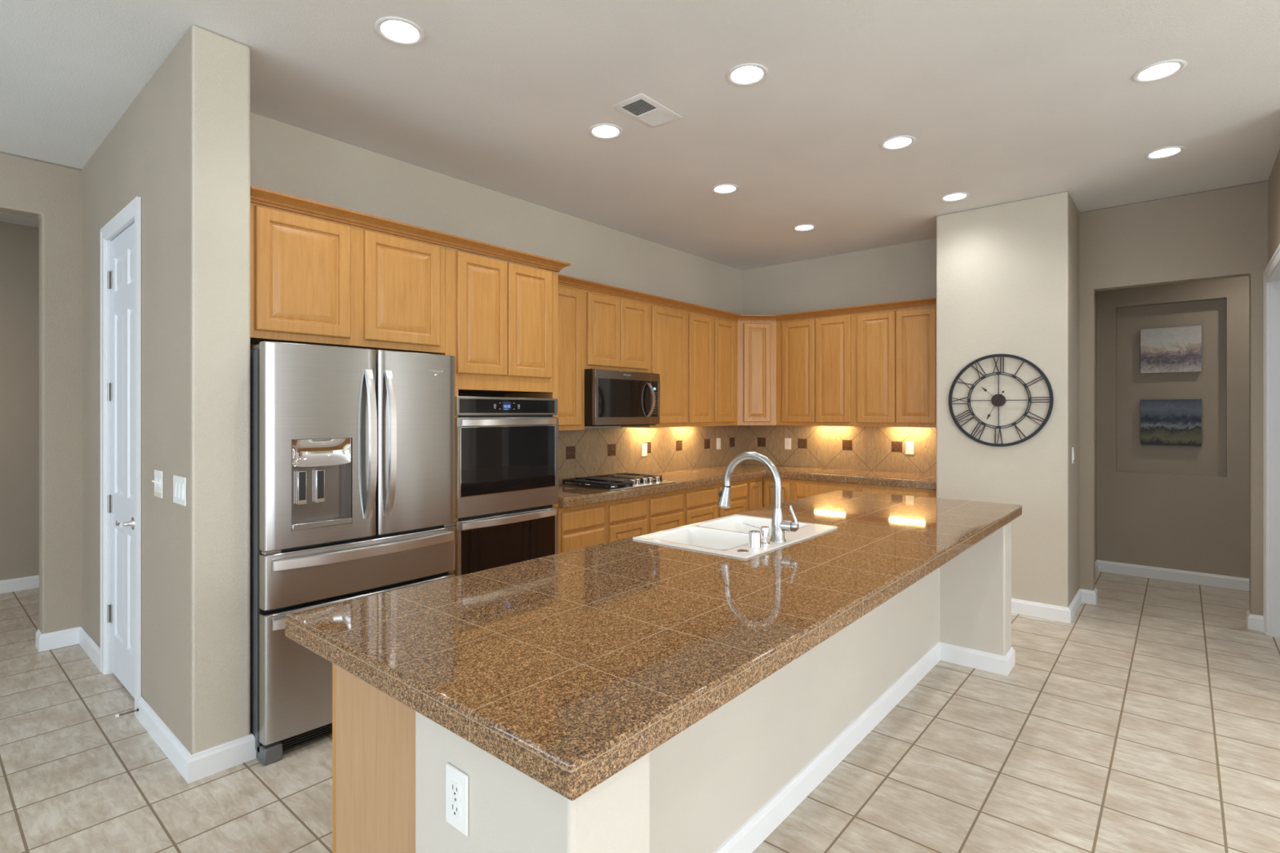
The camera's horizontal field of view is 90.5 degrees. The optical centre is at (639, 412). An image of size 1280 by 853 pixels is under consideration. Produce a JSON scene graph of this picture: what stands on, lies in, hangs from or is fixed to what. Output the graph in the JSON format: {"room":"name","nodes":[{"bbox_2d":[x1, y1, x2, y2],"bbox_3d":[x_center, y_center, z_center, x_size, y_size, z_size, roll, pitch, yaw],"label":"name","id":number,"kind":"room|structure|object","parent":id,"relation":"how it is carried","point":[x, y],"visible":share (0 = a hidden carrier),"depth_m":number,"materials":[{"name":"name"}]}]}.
{"room":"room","nodes":[
{"label":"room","id":0,"kind":"room"},
{"bbox_2d":[0,221,39,580],"bbox_3d":[-5.049,-0.045,4.120,1.970,3.050,4.100,0,0,41],"label":"wall","id":1,"kind":"structure","parent":0,"point":[19,243],"depth_m":5.28,"materials":[{"name":"beige paint"}]},
{"bbox_2d":[0,574,39,593],"bbox_3d":[-5.693,1.428,4.671,0.015,0.104,3.700,0,0,41],"label":"baseboard","id":2,"kind":"structure","parent":1,"relation":"attached to","point":[28,582],"depth_m":5.28,"materials":[{"name":"white paint"}]},
{"bbox_2d":[0,151,81,634],"bbox_3d":[-5.189,-0.045,2.333,0.140,3.050,4.800,0,0,41],"label":"wall","id":3,"kind":"structure","parent":0,"point":[49,193],"depth_m":4.00,"materials":[{"name":"beige paint"}]},
{"bbox_2d":[81,25,250,755],"bbox_3d":[-2.685,-0.045,3.446,2.500,3.050,0.216,0,0,41],"label":"wall","id":4,"kind":"structure","parent":0,"point":[198,100],"depth_m":2.68,"materials":[{"name":"beige paint"}]},
{"bbox_2d":[35,626,100,671],"bbox_3d":[-3.458,1.428,3.833,0.822,0.104,0.201,0,0,41],"label":"baseboard","id":5,"kind":"structure","parent":4,"relation":"attached to","point":[61,638],"depth_m":3.97,"materials":[{"name":"white paint"}]},
{"bbox_2d":[100,196,141,718],"bbox_3d":[-2.711,0.216,3.404,0.855,2.527,0.151,0,0,41],"label":"trim","id":6,"kind":"structure","parent":4,"relation":"attached to","point":[131,214],"depth_m":3.58,"materials":[{"name":"white paint"}]},
{"bbox_2d":[107,222,134,698],"bbox_3d":[-2.763,0.245,3.372,0.740,2.434,0.114,0,0,41],"label":"door","id":7,"kind":"structure","parent":4,"relation":"in","point":[121,278],"depth_m":3.43,"materials":[{"name":"white paint"}]},
{"bbox_2d":[115,708,138,717],"bbox_3d":[-2.442,1.430,3.022,0.014,0.014,0.088,0,0,41],"label":"door stop","id":8,"kind":"object","parent":4,"relation":"attached to","point":[137,709],"visible":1,"depth_m":3.01,"materials":[{"name":"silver metal"}]},
{"bbox_2d":[151,469,163,497],"bbox_3d":[-2.175,0.320,2.854,0.128,0.120,0.020,0,0,41],"label":"light switch","id":9,"kind":"object","parent":4,"relation":"attached to","point":[158,475],"visible":1,"depth_m":2.85,"materials":[{"name":"white plastic"}]},
{"bbox_2d":[173,475,186,506],"bbox_3d":[-1.921,0.323,2.643,0.172,0.117,0.012,0,0,41],"label":"light switch","id":10,"kind":"object","parent":4,"relation":"attached to","point":[180,483],"visible":1,"depth_m":2.63,"materials":[{"name":"white plastic"}]},
{"bbox_2d":[137,696,256,783],"bbox_3d":[-2.036,1.428,2.891,0.823,0.104,0.246,0,0,41],"label":"baseboard","id":11,"kind":"structure","parent":4,"relation":"attached to","point":[202,764],"depth_m":2.65,"materials":[{"name":"white paint"}]},
{"bbox_2d":[250,112,742,484],"bbox_3d":[-0.578,-0.045,5.125,0.140,3.050,5.080,0,0,41],"label":"wall","id":12,"kind":"structure","parent":0,"point":[286,158],"depth_m":4.35,"materials":[{"name":"beige paint"}]},
{"bbox_2d":[250,202,444,354],"bbox_3d":[-1.617,-0.625,3.324,0.616,0.590,0.980,0,0,41],"label":"upper cabinet","id":13,"kind":"object","parent":12,"relation":"attached to","point":[317,281],"visible":0.9,"depth_m":3.07,"materials":[{"name":"brown wood"}]},
{"bbox_2d":[558,284,584,430],"bbox_3d":[-0.693,-0.396,4.619,0.336,1.044,0.512,0,0,41],"label":"upper cabinet","id":14,"kind":"object","parent":12,"relation":"attached to","point":[571,300],"visible":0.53,"depth_m":4.59,"materials":[{"name":"brown wood"}]},
{"bbox_2d":[584,289,648,373],"bbox_3d":[-0.281,-0.622,5.101,0.336,0.592,0.754,0,0,41],"label":"upper cabinet","id":15,"kind":"object","parent":12,"relation":"attached to","point":[616,328],"visible":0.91,"depth_m":4.95,"materials":[{"name":"brown wood"}]},
{"bbox_2d":[584,368,659,426],"bbox_3d":[-0.219,-0.112,5.051,0.482,0.428,0.756,0,0,41],"label":"microwave","id":16,"kind":"object","parent":15,"relation":"attached to","point":[612,397],"visible":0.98,"depth_m":4.86,"materials":[{"name":"black paint"}]},
{"bbox_2d":[558,425,742,484],"bbox_3d":[0.070,0.341,5.765,0.013,0.428,3.244,0,0,41],"label":"tile backsplash","id":17,"kind":"structure","parent":12,"relation":"attached to","point":[592,451],"depth_m":5.70,"materials":[{"name":"tile"}]},
{"bbox_2d":[641,443,647,456],"bbox_3d":[0.041,0.333,5.716,0.008,0.117,0.072,0,0,41],"label":"wall outlet","id":18,"kind":"object","parent":17,"relation":"attached to","point":[644,446],"visible":1,"depth_m":5.71,"materials":[{"name":"white plastic"}]},
{"bbox_2d":[716,438,720,449],"bbox_3d":[0.825,0.324,6.630,0.012,0.117,0.072,0,0,41],"label":"light switch","id":19,"kind":"object","parent":17,"relation":"attached to","point":[718,440],"visible":1,"depth_m":6.62,"materials":[{"name":"white plastic"}]},
{"bbox_2d":[621,302,687,427],"bbox_3d":[0.137,-0.396,5.590,0.336,1.044,0.530,0,0,41],"label":"upper cabinet","id":20,"kind":"object","parent":12,"relation":"attached to","point":[668,326],"visible":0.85,"depth_m":5.48,"materials":[{"name":"brown wood"}]},
{"bbox_2d":[687,311,737,426],"bbox_3d":[0.585,-0.396,6.113,0.336,1.044,0.845,0,0,41],"label":"upper cabinet","id":21,"kind":"object","parent":12,"relation":"attached to","point":[712,340],"visible":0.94,"depth_m":5.96,"materials":[{"name":"brown wood"}]},
{"bbox_2d":[737,320,776,425],"bbox_3d":[1.157,-0.396,6.581,0.597,1.044,0.607,0,0,41],"label":"upper cabinet","id":22,"kind":"object","parent":12,"relation":"attached to","point":[756,340],"visible":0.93,"depth_m":6.34,"materials":[{"name":"brown wood"}]},
{"bbox_2d":[0,0,1279,271],"bbox_3d":[0.301,-1.720,2.506,13.200,0.300,12.600,0,0,41],"label":"ceiling","id":23,"kind":"structure","parent":0,"point":[1001,101],"depth_m":3.17,"materials":[{"name":"paint"}]},
{"bbox_2d":[374,17,424,45],"bbox_3d":[-0.987,-1.593,2.609,0.192,0.058,0.192,0,0,41],"label":"recessed light","id":24,"kind":"object","parent":23,"relation":"in","point":[397,30],"visible":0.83,"depth_m":2.65,"materials":[{"name":"white paint"}]},
{"bbox_2d":[588,123,622,139],"bbox_3d":[-0.192,-1.593,3.536,0.192,0.058,0.192,0,0,41],"label":"recessed light","id":25,"kind":"object","parent":23,"relation":"in","point":[602,131],"visible":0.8,"depth_m":3.59,"materials":[{"name":"white plastic"}]},
{"bbox_2d":[612,93,681,128],"bbox_3d":[0.040,-1.565,3.303,0.200,0.010,0.332,0,0,41],"label":"ceiling vent","id":26,"kind":"object","parent":23,"relation":"in","point":[640,107],"visible":1,"depth_m":3.29,"materials":[{"name":"white paint"}]},
{"bbox_2d":[711,183,738,194],"bbox_3d":[0.597,-1.593,4.446,0.192,0.058,0.192,0,0,41],"label":"recessed light","id":27,"kind":"object","parent":23,"relation":"in","point":[726,188],"visible":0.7,"depth_m":4.50,"materials":[{"name":"white plastic"}]},
{"bbox_2d":[726,62,768,85],"bbox_3d":[0.497,-1.593,2.943,0.192,0.058,0.192,0,0,41],"label":"recessed light","id":28,"kind":"object","parent":23,"relation":"in","point":[750,73],"visible":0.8,"depth_m":2.99,"materials":[{"name":"white plastic"}]},
{"bbox_2d":[792,224,816,231],"bbox_3d":[1.393,-1.593,5.377,0.192,0.058,0.192,0,0,41],"label":"recessed light","id":29,"kind":"object","parent":23,"relation":"in","point":[802,227],"visible":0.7,"depth_m":5.43,"materials":[{"name":"white plastic"}]},
{"bbox_2d":[880,135,915,150],"bbox_3d":[1.498,-1.593,3.686,0.192,0.058,0.192,0,0,41],"label":"recessed light","id":30,"kind":"object","parent":23,"relation":"in","point":[900,142],"visible":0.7,"depth_m":3.73,"materials":[{"name":"white plastic"}]},
{"bbox_2d":[940,192,969,201],"bbox_3d":[2.289,-1.593,4.611,0.192,0.058,0.192,0,0,41],"label":"recessed light","id":31,"kind":"object","parent":23,"relation":"in","point":[954,197],"visible":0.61,"depth_m":4.66,"materials":[{"name":"white"}]},
{"bbox_2d":[1132,59,1186,82],"bbox_3d":[2.383,-1.593,2.913,0.192,0.058,0.192,0,0,41],"label":"recessed light","id":32,"kind":"object","parent":23,"relation":"in","point":[1161,70],"visible":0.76,"depth_m":2.95,"materials":[{"name":"white"}]},
{"bbox_2d":[1144,146,1185,159],"bbox_3d":[3.165,-1.593,3.827,0.192,0.058,0.192,0,0,41],"label":"recessed light","id":33,"kind":"object","parent":23,"relation":"in","point":[1163,153],"visible":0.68,"depth_m":3.87,"materials":[{"name":"white plastic"}]},
{"bbox_2d":[0,571,1279,852],"bbox_3d":[0.301,1.510,2.506,13.200,0.060,12.600,0,0,41],"label":"floor","id":34,"kind":"structure","parent":0,"point":[1148,721],"depth_m":2.69,"materials":[{"name":"beige tile"}]},
{"bbox_2d":[250,341,454,765],"bbox_3d":[-1.526,0.590,3.214,0.823,1.780,0.918,0,0,41],"label":"refrigerator","id":35,"kind":"object","parent":34,"relation":"on","point":[353,449],"visible":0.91,"depth_m":2.84,"materials":[{"name":"grey metal"}]},
{"bbox_2d":[292,438,351,466],"bbox_3d":[-1.425,0.177,2.832,0.034,0.120,0.256,0,0,41],"label":"panel","id":36,"kind":"object","parent":35,"relation":"attached to","point":[306,452],"depth_m":2.84,"materials":[{"name":"silver metal"}]},
{"bbox_2d":[438,247,558,573],"bbox_3d":[-1.026,0.281,4.015,0.618,2.400,0.836,0,0,41],"label":"tall cabinet","id":37,"kind":"object","parent":34,"relation":"on","point":[501,316],"visible":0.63,"depth_m":3.78,"materials":[{"name":"brown wood"}]},
{"bbox_2d":[454,395,558,576],"bbox_3d":[-0.947,0.574,3.963,0.569,1.332,0.753,0,0,41],"label":"double oven","id":38,"kind":"object","parent":37,"relation":"in","point":[506,449],"visible":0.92,"depth_m":3.77,"materials":[{"name":"black paint"}]},
{"bbox_2d":[250,186,936,321],"bbox_3d":[0.212,-0.947,4.239,2.201,0.058,4.749,0,0,41],"label":"crown molding","id":39,"kind":"structure","parent":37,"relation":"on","point":[260,196],"depth_m":3.76,"materials":[{"name":"brown wood"}]},
{"bbox_2d":[558,502,605,553],"bbox_3d":[-0.606,1.050,4.505,0.616,0.859,0.451,0,0,41],"label":"base cabinet","id":40,"kind":"object","parent":34,"relation":"on","point":[580,526],"visible":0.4,"depth_m":4.29,"materials":[{"name":"brown wood"}]},
{"bbox_2d":[605,489,684,542],"bbox_3d":[-0.160,1.050,5.027,0.616,0.859,0.919,0,0,41],"label":"base cabinet","id":41,"kind":"object","parent":34,"relation":"on","point":[627,517],"visible":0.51,"depth_m":4.77,"materials":[{"name":"brown wood"}]},
{"bbox_2d":[332,521,1014,852],"bbox_3d":[0.628,1.049,2.732,1.102,0.862,3.560,0,0,41],"label":"kitchen island","id":42,"kind":"object","parent":34,"relation":"on","point":[693,791],"depth_m":1.95,"materials":[{"name":"beige paint"}]},
{"bbox_2d":[445,762,468,835],"bbox_3d":[-0.362,0.762,1.251,0.072,0.117,0.008,0,0,41],"label":"wall outlet","id":43,"kind":"object","parent":42,"relation":"attached to","point":[456,781],"visible":1,"depth_m":1.24,"materials":[{"name":"white plastic"}]},
{"bbox_2d":[449,800,460,818],"bbox_3d":[-0.364,0.781,1.248,0.034,0.029,0.002,0,0,41],"label":"receptacle","id":44,"kind":"object","parent":43,"relation":"attached to","point":[455,806],"depth_m":1.25,"materials":[{"name":"white plastic"}]},
{"bbox_2d":[449,781,460,799],"bbox_3d":[-0.364,0.743,1.248,0.034,0.029,0.002,0,0,41],"label":"receptacle","id":45,"kind":"object","parent":43,"relation":"attached to","point":[455,786],"depth_m":1.25,"materials":[{"name":"white plastic"}]},
{"bbox_2d":[284,489,1022,800],"bbox_3d":[0.662,0.586,2.783,1.145,0.062,3.710,0,0,41],"label":"island countertop","id":46,"kind":"structure","parent":42,"relation":"on","point":[568,668],"depth_m":1.64,"materials":[{"name":"brown stone"}]},
{"bbox_2d":[632,514,837,558],"bbox_3d":[0.459,0.650,2.915,0.572,0.214,0.844,0,0,41],"label":"sink","id":47,"kind":"object","parent":46,"relation":"in","point":[728,535],"visible":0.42,"depth_m":2.95,"materials":[{"name":"white ceramic"}]},
{"bbox_2d":[748,530,761,548],"bbox_3d":[0.468,0.515,2.586,0.052,0.064,0.052,0,0,41],"label":"air gap","id":48,"kind":"object","parent":47,"relation":"on","point":[754,536],"visible":1,"depth_m":2.57,"materials":[{"name":"silver metal"}]},
{"bbox_2d":[742,522,770,544],"bbox_3d":[0.495,0.507,2.670,0.113,0.081,0.047,0,0,41],"label":"soap dispenser","id":49,"kind":"object","parent":47,"relation":"on","point":[765,531],"visible":0.94,"depth_m":2.64,"materials":[{"name":"silver metal"}]},
{"bbox_2d":[717,451,799,542],"bbox_3d":[0.508,0.359,2.776,0.391,0.376,0.068,0,0,41],"label":"kitchen faucet","id":50,"kind":"object","parent":46,"relation":"on","point":[779,525],"visible":1,"depth_m":2.70,"materials":[{"name":"silver metal"}]},
{"bbox_2d":[684,484,717,524],"bbox_3d":[0.299,1.050,5.564,0.616,0.859,0.493,0,0,41],"label":"base cabinet","id":51,"kind":"object","parent":34,"relation":"on","point":[700,504],"visible":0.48,"depth_m":5.34,"materials":[{"name":"brown wood"}]},
{"bbox_2d":[717,480,747,517],"bbox_3d":[0.623,1.050,5.942,0.616,0.859,0.501,0,0,41],"label":"base cabinet","id":52,"kind":"object","parent":34,"relation":"on","point":[739,501],"visible":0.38,"depth_m":5.77,"materials":[{"name":"brown wood"}]},
{"bbox_2d":[746,477,793,511],"bbox_3d":[1.191,1.050,6.370,0.925,0.859,0.884,0,0,41],"label":"base cabinet","id":53,"kind":"object","parent":34,"relation":"on","point":[760,491],"visible":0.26,"depth_m":6.04,"materials":[{"name":"brown wood"}]},
{"bbox_2d":[558,462,936,507],"bbox_3d":[0.908,0.588,5.048,2.194,0.065,3.243,0,0,41],"label":"countertop","id":54,"kind":"structure","parent":53,"relation":"on","point":[568,496],"depth_m":5.46,"materials":[{"name":"brown stone"}]},
{"bbox_2d":[560,472,675,491],"bbox_3d":[-0.162,0.529,4.941,0.532,0.052,0.760,0,0,41],"label":"gas cooktop","id":55,"kind":"object","parent":54,"relation":"in","point":[615,482],"visible":1,"depth_m":4.80,"materials":[{"name":"silver metal"}]},
{"bbox_2d":[560,480,675,491],"bbox_3d":[-0.162,0.550,4.941,0.532,0.009,0.760,0,0,41],"label":"tray","id":56,"kind":"object","parent":55,"relation":"on","point":[642,483],"depth_m":4.75,"materials":[{"name":"silver metal"}]},
{"bbox_2d":[793,479,857,500],"bbox_3d":[1.862,1.050,5.965,0.618,0.859,0.626,0,0,41],"label":"base cabinet","id":57,"kind":"object","parent":34,"relation":"on","point":[802,488],"visible":0.12,"depth_m":5.78,"materials":[{"name":"brown wood"}]},
{"bbox_2d":[857,484,936,497],"bbox_3d":[2.348,1.050,5.550,0.657,0.859,0.626,0,0,41],"label":"base cabinet","id":58,"kind":"object","parent":34,"relation":"on","point":[861,487],"visible":0.04,"depth_m":5.31,"materials":[{"name":"brown wood"}]},
{"bbox_2d":[742,238,936,475],"bbox_3d":[2.031,-0.045,6.329,2.540,3.050,0.140,0,0,41],"label":"wall","id":59,"kind":"structure","parent":0,"point":[903,272],"depth_m":6.25,"materials":[{"name":"beige paint"}]},
{"bbox_2d":[776,313,853,426],"bbox_3d":[1.772,-0.396,6.226,0.798,1.044,0.346,0,0,41],"label":"upper cabinet","id":60,"kind":"object","parent":59,"relation":"attached to","point":[815,356],"visible":0.98,"depth_m":6.07,"materials":[{"name":"brown wood"}]},
{"bbox_2d":[742,425,936,474],"bbox_3d":[1.965,0.341,6.284,2.194,0.428,0.013,0,0,41],"label":"tile backsplash","id":61,"kind":"structure","parent":59,"relation":"attached to","point":[843,447],"depth_m":6.23,"materials":[{"name":"tile"}]},
{"bbox_2d":[784,438,791,449],"bbox_3d":[1.547,0.324,6.631,0.072,0.117,0.008,0,0,41],"label":"wall outlet","id":62,"kind":"object","parent":61,"relation":"attached to","point":[787,441],"visible":1,"depth_m":6.63,"materials":[{"name":"white plastic"}]},
{"bbox_2d":[905,441,914,454],"bbox_3d":[2.481,0.324,5.832,0.072,0.117,0.008,0,0,41],"label":"wall outlet","id":63,"kind":"object","parent":61,"relation":"attached to","point":[909,446],"visible":1,"depth_m":5.83,"materials":[{"name":"white plastic"}]},
{"bbox_2d":[853,304,936,427],"bbox_3d":[2.382,-0.396,5.705,0.805,1.044,0.346,0,0,41],"label":"upper cabinet","id":64,"kind":"object","parent":59,"relation":"attached to","point":[895,350],"visible":0.91,"depth_m":5.59,"materials":[{"name":"brown wood"}]},
{"bbox_2d":[936,191,1079,607],"bbox_3d":[2.899,-0.045,5.008,0.880,3.050,0.640,0,0,41],"label":"wall","id":65,"kind":"structure","parent":0,"point":[1007,273],"depth_m":4.70,"materials":[{"name":"beige paint"}]},
{"bbox_2d":[948,354,1053,446],"bbox_3d":[2.685,-0.093,4.749,0.694,0.694,0.030,0,0,41],"label":"wall clock","id":66,"kind":"object","parent":65,"relation":"attached to","point":[998,400],"visible":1,"depth_m":4.75,"materials":[{"name":"black metal"}]},
{"bbox_2d":[1071,447,1074,463],"bbox_3d":[3.166,0.312,4.635,0.012,0.117,0.072,0,0,41],"label":"light switch","id":67,"kind":"object","parent":65,"relation":"attached to","point":[1073,452],"visible":1,"depth_m":4.62,"materials":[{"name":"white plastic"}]},
{"bbox_2d":[1011,560,1248,622],"bbox_3d":[4.455,1.428,4.509,3.890,0.104,1.935,0,0,41],"label":"baseboard","id":68,"kind":"structure","parent":65,"relation":"attached to","point":[1146,571],"depth_m":5.34,"materials":[{"name":"white paint"}]},
{"bbox_2d":[1095,291,1096,560],"bbox_3d":[3.844,-0.045,5.542,0.140,3.050,1.160,0,0,41],"label":"wall","id":69,"kind":"structure","parent":0,"point":[1095,291],"depth_m":5.89,"materials":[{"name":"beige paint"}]},
{"bbox_2d":[1096,275,1248,578],"bbox_3d":[5.411,-0.045,5.096,3.400,3.050,0.200,0,0,41],"label":"wall","id":70,"kind":"structure","parent":0,"point":[1184,508],"depth_m":5.60,"materials":[{"name":"beige paint"}]},
{"bbox_2d":[1140,399,1201,446],"bbox_3d":[4.722,0.086,5.647,0.414,0.408,0.045,0,0,41],"label":"canvas painting","id":71,"kind":"object","parent":70,"relation":"attached to","point":[1166,422],"visible":1,"depth_m":5.62},
{"bbox_2d":[1140,325,1201,373],"bbox_3d":[4.722,-0.557,5.647,0.414,0.398,0.045,0,0,41],"label":"canvas painting","id":72,"kind":"object","parent":70,"relation":"attached to","point":[1170,349],"visible":1,"depth_m":5.62},
{"bbox_2d":[1079,180,1267,616],"bbox_3d":[3.675,-0.045,4.843,1.910,3.050,0.122,0,0,41],"label":"wall","id":73,"kind":"structure","parent":0,"point":[1218,233],"depth_m":4.57,"materials":[{"name":"beige paint"}]},
{"bbox_2d":[1267,148,1279,263],"bbox_3d":[3.882,-0.045,3.739,0.160,3.050,1.530,0,0,41],"label":"wall","id":74,"kind":"structure","parent":0,"point":[1273,181],"depth_m":4.01,"materials":[{"name":"beige paint"}]},
{"bbox_2d":[1246,609,1263,631],"bbox_3d":[4.230,1.428,4.358,0.085,0.104,0.137,0,0,41],"label":"baseboard","id":75,"kind":"structure","parent":74,"relation":"attached to","point":[1254,622],"depth_m":4.31,"materials":[{"name":"white paint"}]},
{"bbox_2d":[1263,244,1279,637],"bbox_3d":[3.959,0.265,3.848,0.183,2.430,1.005,0,0,41],"label":"trim","id":76,"kind":"structure","parent":74,"relation":"attached to","point":[1272,272],"depth_m":4.19,"materials":[{"name":"white paint"}]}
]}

